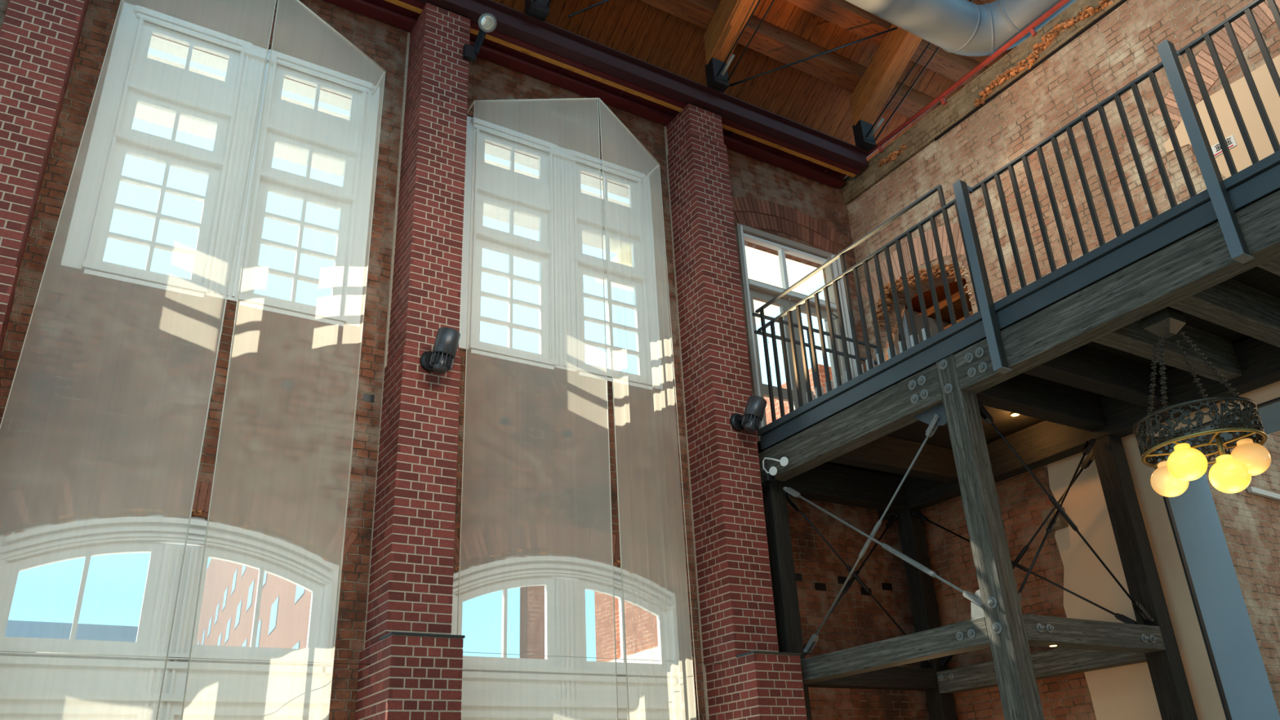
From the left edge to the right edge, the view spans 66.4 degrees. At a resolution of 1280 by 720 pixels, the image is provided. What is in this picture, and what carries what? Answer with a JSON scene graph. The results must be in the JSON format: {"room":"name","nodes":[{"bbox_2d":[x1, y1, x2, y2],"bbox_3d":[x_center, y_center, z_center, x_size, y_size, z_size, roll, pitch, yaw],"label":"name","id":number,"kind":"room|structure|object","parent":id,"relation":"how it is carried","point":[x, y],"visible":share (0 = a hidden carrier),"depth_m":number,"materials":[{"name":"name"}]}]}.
{"room":"industrial loft hall","nodes":[
{"label":"industrial loft hall","id":0,"kind":"room"},
{"bbox_2d":[0,0,929,719],"bbox_3d":[-2.822,0.218,8.419,14.508,10.238,0.391,13,-29,-30],"label":"wall","id":1,"kind":"structure","parent":0,"point":[105,413],"depth_m":8.65,"materials":[{"name":"brown brick"}]},
{"bbox_2d":[0,0,276,719],"bbox_3d":[-3.692,0.283,6.810,1.500,7.738,0.359,-4,-25,3],"label":"sheer curtain","id":2,"kind":"object","parent":1,"relation":"hanging from","point":[122,2],"visible":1,"depth_m":7.06,"materials":[{"name":"fabric"}]},
{"bbox_2d":[0,513,339,719],"bbox_3d":[-3.329,2.908,6.556,2.340,3.839,0.133,13,-29,-30],"label":"window","id":3,"kind":"structure","parent":1,"relation":"in","point":[48,686],"depth_m":7.01,"materials":[{"name":"white paint"}]},
{"bbox_2d":[60,1,380,326],"bbox_3d":[-3.568,-1.731,8.742,2.356,2.792,0.133,13,-29,-30],"label":"window","id":4,"kind":"structure","parent":1,"relation":"in","point":[131,77],"depth_m":8.69,"materials":[{"name":"white paint"}]},
{"bbox_2d":[180,0,386,719],"bbox_3d":[-2.577,0.521,7.437,0.311,7.738,1.511,-10,-26,15],"label":"sheer curtain","id":5,"kind":"object","parent":1,"relation":"hanging from","point":[297,1],"visible":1,"depth_m":7.55,"materials":[{"name":"fabric"}]},
{"bbox_2d":[133,35,629,253],"bbox_3d":[-3.450,-2.610,10.662,9.126,0.234,1.482,13,-29,-30],"label":"window panes","id":6,"kind":"object","parent":1,"relation":"attached to","point":[144,113],"visible":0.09,"depth_m":10.62,"materials":[{"name":"glass"}]},
{"bbox_2d":[457,97,617,719],"bbox_3d":[-1.004,0.859,8.338,1.505,7.747,0.300,-7,-26,9],"label":"sheer curtain","id":7,"kind":"object","parent":1,"relation":"hanging from","point":[566,99],"visible":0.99,"depth_m":8.80,"materials":[{"name":"fabric"}]},
{"bbox_2d":[458,115,662,390],"bbox_3d":[-0.825,-1.122,10.333,2.356,2.792,0.133,13,-29,-30],"label":"window","id":8,"kind":"structure","parent":1,"relation":"in","point":[556,198],"depth_m":10.32,"materials":[{"name":"white paint"}]},
{"bbox_2d":[598,97,699,719],"bbox_3d":[0.120,1.105,8.981,0.315,7.747,1.549,-10,-26,14],"label":"sheer curtain","id":9,"kind":"object","parent":8,"relation":"hanging from","point":[599,100],"visible":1,"depth_m":9.13,"materials":[{"name":"fabric"}]},
{"bbox_2d":[450,553,684,719],"bbox_3d":[-0.586,3.516,8.148,2.340,3.839,0.133,13,-29,-30],"label":"window","id":10,"kind":"structure","parent":1,"relation":"in","point":[557,687],"depth_m":8.62,"materials":[{"name":"white paint"}]},
{"bbox_2d":[595,244,823,324],"bbox_3d":[1.102,-1.248,13.454,2.808,0.117,1.981,13,-29,-30],"label":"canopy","id":11,"kind":"object","parent":1,"relation":"attached to","point":[762,266],"visible":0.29,"depth_m":13.47,"materials":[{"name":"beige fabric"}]},
{"bbox_2d":[736,222,856,441],"bbox_3d":[2.001,-0.128,11.642,1.708,3.097,0.322,13,-29,-30],"label":"window","id":12,"kind":"structure","parent":1,"relation":"in","point":[753,290],"depth_m":11.94,"materials":[{"name":"beige paint"}]},
{"bbox_2d":[492,0,1011,160],"bbox_3d":[1.416,-8.833,8.851,18.720,6.989,11.388,13,-29,-30],"label":"ceiling","id":13,"kind":"structure","parent":0,"point":[637,28],"depth_m":12.58,"materials":[{"name":"brown wood"}]},
{"bbox_2d":[568,0,609,17],"bbox_3d":[-0.426,-3.998,10.933,0.777,0.606,0.026,5,-26,-15],"label":"brace","id":14,"kind":"object","parent":13,"relation":"attached to","point":[603,1],"visible":1,"depth_m":10.82,"materials":[{"name":"black metal"}]},
{"bbox_2d":[639,0,942,121],"bbox_3d":[-0.761,-4.580,10.975,18.720,0.362,0.187,13,-29,-30],"label":"roof purlin","id":15,"kind":"structure","parent":13,"relation":"attached to","point":[770,40],"depth_m":12.52,"materials":[{"name":"brown wood"}]},
{"bbox_2d":[785,0,989,85],"bbox_3d":[-0.469,-5.122,10.680,18.720,0.362,0.187,13,-29,-30],"label":"roof purlin","id":16,"kind":"structure","parent":13,"relation":"attached to","point":[842,13],"depth_m":12.64,"materials":[{"name":"brown wood"}]},
{"bbox_2d":[844,0,1076,56],"bbox_3d":[2.441,-5.291,8.380,7.317,0.595,4.977,13,-29,-30],"label":"air duct","id":17,"kind":"object","parent":13,"relation":"hanging from","point":[966,28],"visible":0.94,"depth_m":11.11,"materials":[{"name":"silver metal"}]},
{"bbox_2d":[966,0,1017,49],"bbox_3d":[-0.178,-5.664,10.386,18.720,0.362,0.187,13,-29,-30],"label":"roof purlin","id":18,"kind":"structure","parent":13,"relation":"attached to","point":[975,2],"depth_m":13.07,"materials":[{"name":"brown wood"}]},
{"bbox_2d":[841,0,1121,204],"bbox_3d":[6.609,-4.957,8.119,0.343,0.374,14.040,13,-29,-30],"label":"wall","id":19,"kind":"structure","parent":0,"point":[923,133],"depth_m":11.80,"materials":[{"name":"brick"}]},
{"bbox_2d":[866,0,1070,157],"bbox_3d":[6.064,-4.922,8.624,0.071,0.146,12.285,13,-29,-30],"label":"pipe","id":20,"kind":"object","parent":19,"relation":"attached to","point":[1030,28],"visible":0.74,"depth_m":11.65,"materials":[{"name":"metal"}]},
{"bbox_2d":[846,0,1279,511],"bbox_3d":[6.619,-2.839,7.284,0.507,4.634,14.391,13,-29,-30],"label":"wall","id":21,"kind":"structure","parent":0,"point":[1120,47],"depth_m":10.48,"materials":[{"name":"brick"}]},
{"bbox_2d":[934,0,1127,141],"bbox_3d":[6.979,-5.094,7.392,0.172,0.031,12.441,13,-29,-30],"label":"trim","id":22,"kind":"structure","parent":21,"relation":"attached to","point":[1122,2],"depth_m":10.94,"materials":[{"name":"brown wood"}]},
{"bbox_2d":[920,54,1279,719],"bbox_3d":[6.992,0.133,6.036,0.842,7.450,14.391,13,-29,-30],"label":"wall","id":23,"kind":"structure","parent":0,"point":[1125,692],"depth_m":8.98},
{"bbox_2d":[1041,506,1068,531],"bbox_3d":[4.056,1.551,9.563,0.133,0.198,0.180,13,-29,-30],"label":"stone corbel","id":24,"kind":"object","parent":23,"relation":"attached to","point":[1060,523],"visible":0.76,"depth_m":9.52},
{"bbox_2d":[1150,444,1231,719],"bbox_3d":[4.784,2.803,8.008,0.051,4.509,0.020,13,-29,-30],"label":"trim","id":25,"kind":"structure","parent":23,"relation":"attached to","point":[1179,544],"depth_m":8.32,"materials":[{"name":"grey paint"}]},
{"bbox_2d":[1149,396,1279,444],"bbox_3d":[7.536,-1.322,4.843,0.051,0.016,10.889,13,-29,-30],"label":"trim","id":26,"kind":"structure","parent":23,"relation":"attached to","point":[1277,399],"depth_m":8.26,"materials":[{"name":"grey paint"}]},
{"bbox_2d":[1211,134,1236,157],"bbox_3d":[5.279,-1.925,8.920,0.012,0.117,0.296,13,-29,-30],"label":"wall sign","id":27,"kind":"object","parent":23,"relation":"attached to","point":[1216,148],"visible":0.48,"depth_m":8.88,"materials":[{"name":"white plastic"}]},
{"bbox_2d":[1204,430,1279,715],"bbox_3d":[6.955,2.482,10.011,3.900,6.592,0.351,13,-29,-30],"label":"wall","id":28,"kind":"structure","parent":0,"point":[1250,522],"depth_m":9.35,"materials":[{"name":"brick"}]},
{"bbox_2d":[1247,486,1279,501],"bbox_3d":[6.392,1.370,9.902,0.793,0.076,0.039,13,-29,-30],"label":"cable tray","id":29,"kind":"object","parent":28,"relation":"attached to","point":[1251,490],"visible":1,"depth_m":9.81,"materials":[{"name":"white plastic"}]},
{"bbox_3d":[2.860,2.677,1.961,18.720,0.234,14.508,13,-29,-30],"label":"floor","id":30,"kind":"structure","parent":0,"visible":0},
{"bbox_2d":[0,0,88,354],"bbox_3d":[-4.653,-0.012,6.549,0.552,9.232,0.780,13,-29,-30],"label":"brick pillar","id":31,"kind":"structure","parent":30,"relation":"on","point":[39,39],"depth_m":7.41,"materials":[{"name":"red brick"}]},
{"bbox_2d":[322,0,868,188],"bbox_3d":[-3.035,-3.869,9.702,13.868,0.250,0.647,13,-29,-30],"label":"girder","id":32,"kind":"object","parent":31,"relation":"on","point":[522,42],"visible":0.94,"depth_m":11.27,"materials":[{"name":"red"}]},
{"bbox_2d":[524,0,551,21],"bbox_3d":[1.208,-8.413,8.288,0.250,6.453,9.516,13,-29,-30],"label":"rafter","id":33,"kind":"object","parent":32,"relation":"on","point":[539,9],"visible":1,"depth_m":10.45,"materials":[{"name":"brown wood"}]},
{"bbox_2d":[703,0,774,93],"bbox_3d":[3.242,-7.961,9.469,0.250,6.453,9.516,13,-29,-30],"label":"rafter","id":34,"kind":"object","parent":32,"relation":"on","point":[731,18],"visible":1,"depth_m":11.62,"materials":[{"name":"brown wood"}]},
{"bbox_2d":[849,0,972,151],"bbox_3d":[5.276,-7.510,10.649,0.250,6.453,9.516,13,-29,-30],"label":"rafter","id":35,"kind":"object","parent":32,"relation":"on","point":[898,46],"visible":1,"depth_m":12.72,"materials":[{"name":"brown wood"}]},
{"bbox_2d":[728,26,897,86],"bbox_3d":[2.107,-3.781,12.263,2.412,0.960,0.027,-2,-25,-2],"label":"brace","id":36,"kind":"object","parent":35,"relation":"attached to","point":[895,28],"visible":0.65,"depth_m":12.27,"materials":[{"name":"black metal"}]},
{"bbox_2d":[355,2,470,719],"bbox_3d":[-1.829,0.614,8.187,0.563,9.232,0.780,13,-29,-30],"label":"brick pillar","id":37,"kind":"structure","parent":30,"relation":"on","point":[413,671],"depth_m":8.16,"materials":[{"name":"red brick"}]},
{"bbox_2d":[0,650,368,664],"bbox_3d":[-3.163,2.029,6.669,2.746,0.004,0.004,13,-29,-30],"label":"wire","id":38,"kind":"object","parent":37,"relation":"attached to","point":[0,651],"visible":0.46,"depth_m":6.67,"materials":[{"name":"grey paint"}]},
{"bbox_2d":[419,327,460,373],"bbox_3d":[-1.674,-0.060,8.252,0.267,0.393,0.310,13,-29,-30],"label":"wall spotlight","id":39,"kind":"object","parent":37,"relation":"attached to","point":[440,360],"visible":1,"depth_m":8.17,"materials":[{"name":"black metal"}]},
{"bbox_2d":[431,327,460,359],"bbox_3d":[-1.635,-0.134,8.254,0.227,0.262,0.216,13,-29,-30],"label":"hood","id":40,"kind":"object","parent":39,"relation":"attached to","point":[447,339],"depth_m":8.17,"materials":[{"name":"grey metal"}]},
{"bbox_2d":[462,13,497,62],"bbox_3d":[-1.627,-3.304,10.006,0.351,0.501,0.188,-16,-28,25],"label":"lamp","id":41,"kind":"object","parent":37,"relation":"attached to","point":[487,23],"visible":1,"depth_m":9.99,"materials":[{"name":"grey metal"}]},
{"bbox_2d":[462,651,721,663],"bbox_3d":[-0.409,2.534,8.321,2.738,0.004,0.004,13,-29,-30],"label":"wire","id":42,"kind":"object","parent":37,"relation":"attached to","point":[463,651],"visible":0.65,"depth_m":8.30,"materials":[{"name":"grey paint"}]},
{"bbox_2d":[663,103,807,719],"bbox_3d":[0.950,1.231,9.800,0.561,9.232,0.785,13,-29,-30],"label":"brick pillar","id":43,"kind":"structure","parent":30,"relation":"on","point":[753,680],"depth_m":9.86,"materials":[{"name":"red brick"}]},
{"bbox_2d":[729,395,766,432],"bbox_3d":[1.119,0.563,9.871,0.301,0.381,0.310,13,-29,-30],"label":"wall spotlight","id":44,"kind":"object","parent":43,"relation":"attached to","point":[755,407],"visible":1,"depth_m":9.79,"materials":[{"name":"black metal"}]},
{"bbox_2d":[742,395,766,420],"bbox_3d":[1.162,0.498,9.871,0.253,0.268,0.194,3,-26,-13],"label":"hood","id":45,"kind":"object","parent":44,"relation":"attached to","point":[755,407],"depth_m":9.79,"materials":[{"name":"grey metal"}]},
{"bbox_2d":[761,480,811,719],"bbox_3d":[1.458,3.374,9.050,0.195,4.673,0.195,13,-29,-30],"label":"timber post","id":46,"kind":"object","parent":30,"relation":"on","point":[789,635],"visible":0.55,"depth_m":9.57,"materials":[{"name":"black wood"}]},
{"bbox_2d":[758,364,943,482],"bbox_3d":[1.860,0.722,9.333,0.237,0.324,2.760,13,-29,-30],"label":"timber beam","id":47,"kind":"structure","parent":46,"relation":"on","point":[895,407],"depth_m":9.02,"materials":[{"name":"wood"}]},
{"bbox_2d":[762,457,788,483],"bbox_3d":[1.362,1.057,9.781,0.094,0.261,0.375,13,-29,-30],"label":"emergency light","id":48,"kind":"object","parent":47,"relation":"attached to","point":[784,461],"visible":1,"depth_m":9.79,"materials":[{"name":"white plastic"}]},
{"bbox_2d":[784,463,907,512],"bbox_3d":[2.175,1.356,10.570,1.755,0.359,0.195,13,-29,-30],"label":"timber beam","id":49,"kind":"structure","parent":47,"relation":"attached to","point":[825,482],"depth_m":10.52,"materials":[{"name":"grey wood"}]},
{"bbox_2d":[803,514,898,656],"bbox_3d":[2.197,2.302,10.162,1.641,1.610,0.078,13,-29,-30],"label":"rod","id":50,"kind":"object","parent":49,"relation":"attached to","point":[893,518],"visible":0.62,"depth_m":10.33,"materials":[{"name":"black metal"}]},
{"bbox_2d":[829,435,958,484],"bbox_3d":[2.612,0.977,9.960,1.755,0.320,0.172,13,-29,-30],"label":"joist","id":51,"kind":"object","parent":47,"relation":"attached to","point":[888,454],"visible":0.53,"depth_m":9.91,"materials":[{"name":"grey wood"}]},
{"bbox_2d":[913,403,946,425],"bbox_3d":[2.502,0.505,8.344,0.016,0.187,0.421,13,-29,-30],"label":"gusset plate","id":52,"kind":"object","parent":47,"relation":"attached to","point":[926,417],"visible":0.55,"depth_m":8.34,"materials":[{"name":"blue paint"}]},
{"bbox_2d":[803,413,939,653],"bbox_3d":[2.048,1.599,8.709,0.078,1.657,2.030,13,-29,-30],"label":"rod","id":53,"kind":"object","parent":52,"relation":"attached to","point":[931,428],"visible":1,"depth_m":8.68,"materials":[{"name":"metal"}]},
{"bbox_2d":[786,493,931,663],"bbox_3d":[2.247,2.258,10.075,1.688,1.610,0.078,13,-29,-30],"label":"rod","id":54,"kind":"object","parent":46,"relation":"attached to","point":[790,499],"visible":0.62,"depth_m":10.05,"materials":[{"name":"black metal"}]},
{"bbox_2d":[896,508,956,719],"bbox_3d":[3.118,3.778,9.996,0.195,4.595,0.195,13,-29,-30],"label":"timber post","id":55,"kind":"object","parent":30,"relation":"on","point":[940,706],"visible":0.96,"depth_m":10.51,"materials":[{"name":"black wood"}]},
{"bbox_2d":[807,666,938,690],"bbox_3d":[2.267,3.156,9.721,1.755,0.195,0.195,13,-29,-30],"label":"timber beam","id":56,"kind":"structure","parent":55,"relation":"attached to","point":[892,677],"depth_m":9.76,"materials":[{"name":"black wood"}]},
{"bbox_2d":[935,354,1044,719],"bbox_3d":[2.745,2.260,7.216,0.237,5.005,0.197,13,-29,-30],"label":"timber post","id":57,"kind":"object","parent":30,"relation":"on","point":[1020,696],"visible":0.98,"depth_m":7.52,"materials":[{"name":"wood"}]},
{"bbox_2d":[782,486,982,606],"bbox_3d":[2.050,1.577,8.618,0.078,1.573,2.124,13,-29,-30],"label":"rod","id":58,"kind":"object","parent":57,"relation":"attached to","point":[969,595],"visible":0.91,"depth_m":8.28,"materials":[{"name":"metal"}]},
{"bbox_2d":[800,616,991,684],"bbox_3d":[2.077,2.489,8.284,0.237,0.195,2.299,13,-29,-30],"label":"timber beam","id":59,"kind":"structure","parent":57,"relation":"attached to","point":[970,635],"depth_m":8.08,"materials":[{"name":"wood"}]},
{"bbox_2d":[970,589,984,619],"bbox_3d":[2.604,1.885,7.546,0.016,0.218,0.164,13,-29,-30],"label":"gusset plate","id":60,"kind":"object","parent":57,"relation":"attached to","point":[977,611],"visible":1,"depth_m":7.54,"materials":[{"name":"metal"}]},
{"bbox_2d":[1017,438,1095,603],"bbox_3d":[3.502,1.340,8.264,1.656,1.672,0.078,13,-29,-30],"label":"rod","id":61,"kind":"object","parent":57,"relation":"attached to","point":[1087,447],"visible":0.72,"depth_m":8.27,"materials":[{"name":"black metal"}]},
{"bbox_2d":[977,401,1154,623],"bbox_3d":[3.550,1.286,8.201,1.688,1.711,0.078,13,-29,-30],"label":"rod","id":62,"kind":"object","parent":57,"relation":"attached to","point":[986,416],"visible":0.94,"depth_m":8.19,"materials":[{"name":"black metal"}]},
{"bbox_2d":[1022,613,1165,653],"bbox_3d":[3.591,2.192,7.810,1.755,0.195,0.237,13,-29,-30],"label":"timber beam","id":63,"kind":"structure","parent":57,"relation":"attached to","point":[1041,630],"depth_m":7.72,"materials":[{"name":"wood"}]},
{"bbox_2d":[954,190,1279,393],"bbox_3d":[5.285,-1.784,4.390,0.237,0.324,9.873,13,-29,-30],"label":"timber beam","id":64,"kind":"structure","parent":57,"relation":"attached to","point":[1201,260],"depth_m":6.92,"materials":[{"name":"wood"}]},
{"bbox_2d":[756,188,1279,477],"bbox_3d":[5.443,-1.234,6.165,2.184,0.172,12.823,13,-29,-30],"label":"deck","id":65,"kind":"object","parent":64,"relation":"on","point":[1257,277],"visible":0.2,"depth_m":8.63,"materials":[{"name":"wood"}]},
{"bbox_2d":[751,312,878,398],"bbox_3d":[2.078,0.297,10.952,1.880,1.420,0.031,13,-29,-30],"label":"railing","id":66,"kind":"object","parent":65,"relation":"on","point":[755,314],"visible":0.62,"depth_m":11.08,"materials":[{"name":"black metal"}]},
{"bbox_2d":[1009,413,1019,416],"bbox_3d":[3.637,0.528,9.479,0.093,0.014,0.093,13,-29,-30],"label":"recessed light","id":67,"kind":"object","parent":65,"relation":"attached to","point":[1011,414],"visible":0.74,"depth_m":9.47,"materials":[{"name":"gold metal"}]},
{"bbox_2d":[757,150,1279,450],"bbox_3d":[4.555,-1.553,5.459,0.133,0.222,12.441,13,-29,-30],"label":"steel beam","id":68,"kind":"structure","parent":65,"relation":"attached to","point":[1260,179],"depth_m":7.46,"materials":[{"name":"black metal"}]},
{"bbox_2d":[755,184,980,422],"bbox_3d":[2.116,-0.447,9.449,0.144,1.404,2.863,13,-29,-30],"label":"walkway railing","id":69,"kind":"object","parent":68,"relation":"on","point":[926,331],"visible":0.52,"depth_m":9.31,"materials":[{"name":"black metal"}]},
{"bbox_2d":[952,179,1012,373],"bbox_3d":[2.806,-0.703,8.018,0.183,1.760,0.099,13,-29,-30],"label":"railing post","id":70,"kind":"object","parent":68,"relation":"attached to","point":[992,330],"visible":1,"depth_m":7.93,"materials":[{"name":"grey metal"}]},
{"bbox_2d":[968,62,1196,295],"bbox_3d":[3.356,-1.287,7.527,0.039,1.170,1.833,13,-29,-30],"label":"walkway railing","id":71,"kind":"object","parent":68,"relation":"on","point":[1151,73],"visible":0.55,"depth_m":7.47,"materials":[{"name":"black metal"}]},
{"bbox_2d":[1156,39,1254,263],"bbox_3d":[3.796,-1.427,6.589,0.183,1.760,0.099,13,-29,-30],"label":"railing post","id":72,"kind":"object","parent":68,"relation":"attached to","point":[1230,228],"visible":1,"depth_m":6.49,"materials":[{"name":"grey metal"}]},
{"bbox_2d":[1177,0,1279,175],"bbox_3d":[4.367,-2.027,6.068,0.039,1.170,1.825,13,-29,-30],"label":"walkway railing","id":73,"kind":"object","parent":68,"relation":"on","point":[1246,10],"visible":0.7,"depth_m":6.57,"materials":[{"name":"grey metal"}]},
{"bbox_2d":[1133,306,1271,497],"bbox_3d":[3.799,0.194,6.830,0.767,1.681,0.767,7,-27,-20],"label":"chandelier","id":74,"kind":"object","parent":65,"relation":"hanging from","point":[1233,472],"visible":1,"depth_m":6.47,"materials":[{"name":"brown metal"}]},
{"bbox_2d":[976,373,1106,431],"bbox_3d":[3.498,0.329,8.682,1.755,0.320,0.172,13,-29,-30],"label":"joist","id":75,"kind":"object","parent":64,"relation":"attached to","point":[1024,394],"visible":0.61,"depth_m":8.66,"materials":[{"name":"wood"}]},
{"bbox_2d":[1022,345,1169,408],"bbox_3d":[3.822,0.092,8.214,1.755,0.320,0.172,13,-29,-30],"label":"joist","id":76,"kind":"object","parent":64,"relation":"attached to","point":[1084,367],"visible":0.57,"depth_m":8.16,"materials":[{"name":"grey wood"}]},
{"bbox_2d":[1093,319,1242,382],"bbox_3d":[4.154,-0.151,7.735,1.755,0.320,0.172,13,-29,-30],"label":"joist","id":77,"kind":"object","parent":64,"relation":"attached to","point":[1132,338],"visible":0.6,"depth_m":7.73,"materials":[{"name":"grey wood"}]},
{"bbox_2d":[1168,278,1279,347],"bbox_3d":[4.474,-0.385,7.273,1.755,0.320,0.172,13,-29,-30],"label":"joist","id":78,"kind":"object","parent":64,"relation":"attached to","point":[1231,304],"visible":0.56,"depth_m":7.12,"materials":[{"name":"wood"}]},
{"bbox_2d":[1257,255,1279,275],"bbox_3d":[4.798,-0.622,6.806,1.755,0.320,0.172,13,-29,-30],"label":"joist","id":79,"kind":"object","parent":64,"relation":"attached to","point":[1273,265],"visible":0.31,"depth_m":6.38,"materials":[{"name":"wood"}]},
{"bbox_2d":[1092,435,1198,719],"bbox_3d":[4.430,2.818,8.102,0.195,4.595,0.195,13,-29,-30],"label":"timber post","id":80,"kind":"object","parent":30,"relation":"on","point":[1166,670],"visible":0.84,"depth_m":8.49,"materials":[{"name":"black wood"}]},
{"bbox_2d":[936,648,1146,693],"bbox_3d":[3.735,2.891,9.228,0.237,0.211,2.301,13,-29,-30],"label":"timber beam","id":81,"kind":"structure","parent":80,"relation":"attached to","point":[1062,661],"depth_m":9.04,"materials":[{"name":"wood"}]},
{"bbox_2d":[877,337,1279,519],"bbox_3d":[6.184,-0.789,6.458,0.195,0.359,12.831,13,-29,-30],"label":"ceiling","id":82,"kind":"structure","parent":80,"relation":"on","point":[1045,442],"depth_m":9.06,"materials":[{"name":"black wood"}]},
{"bbox_2d":[939,448,1094,665],"bbox_3d":[3.704,2.007,9.655,0.078,1.635,2.272,13,-29,-30],"label":"rod","id":83,"kind":"object","parent":82,"relation":"attached to","point":[1090,458],"visible":0.7,"depth_m":9.46,"materials":[{"name":"black metal"}]},
{"bbox_2d":[910,511,1137,624],"bbox_3d":[3.658,1.993,9.630,0.078,1.643,2.272,13,-29,-30],"label":"rod","id":84,"kind":"object","parent":82,"relation":"attached to","point":[1121,617],"visible":0.81,"depth_m":9.24,"materials":[{"name":"black metal"}]},
{"bbox_3d":[4.565,1.068,10.999,1.123,0.148,3.354,13,-29,-30],"label":"floor","id":85,"kind":"structure","parent":0,"visible":0},
{"bbox_2d":[902,308,949,349],"bbox_3d":[3.666,0.297,12.068,0.328,2.223,0.569,13,-29,-30],"label":"tall cabinet","id":86,"kind":"object","parent":85,"relation":"on","point":[918,318],"visible":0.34,"depth_m":12.34,"materials":[{"name":"brown"}]},
{"label":"outside","id":87,"kind":"structure","parent":0,"visible":0},
{"bbox_3d":[-20.539,16.748,28.989,93.600,0.312,61.932,13,-29,-30],"label":"ground","id":88,"kind":"structure","parent":87,"visible":0},
{"bbox_2d":[4,620,137,641],"bbox_3d":[-24.346,10.937,25.904,19.500,7.762,4.680,13,-29,-30],"label":"building","id":89,"kind":"structure","parent":88,"relation":"on","point":[21,628],"depth_m":29.27,"materials":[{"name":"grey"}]},
{"bbox_2d":[195,558,311,648],"bbox_3d":[-11.388,9.879,27.640,2.091,9.946,35.307,10,-28,-25],"label":"brick apartment block","id":90,"kind":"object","parent":88,"relation":"on","point":[229,592],"visible":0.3,"depth_m":19.55,"materials":[{"name":"red"}]},
{"bbox_2d":[520,577,566,659],"bbox_3d":[-1.640,5.632,16.671,0.764,7.372,0.312,13,-29,-30],"label":"brick chimney","id":91,"kind":"object","parent":88,"relation":"on","point":[531,597],"visible":0.02,"depth_m":16.93,"materials":[{"name":"red brick"}]},
{"bbox_2d":[594,364,834,663],"bbox_3d":[2.323,5.054,16.061,3.276,7.528,6.786,13,-29,-30],"label":"brick wing","id":92,"kind":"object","parent":88,"relation":"on","point":[637,647],"visible":0.02,"depth_m":17.23,"materials":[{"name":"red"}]},
{"bbox_3d":[4.485,-0.711,11.897,1.201,4.134,3.432,13,-29,-30],"label":"wall","id":93,"kind":"structure","parent":0,"visible":0},
{"bbox_2d":[898,279,973,341],"bbox_3d":[4.498,-0.483,11.739,0.936,2.090,3.354,13,-29,-30],"label":"roof","id":94,"kind":"structure","parent":93,"relation":"attached to","point":[955,295],"depth_m":12.35,"materials":[{"name":"brown wood"}]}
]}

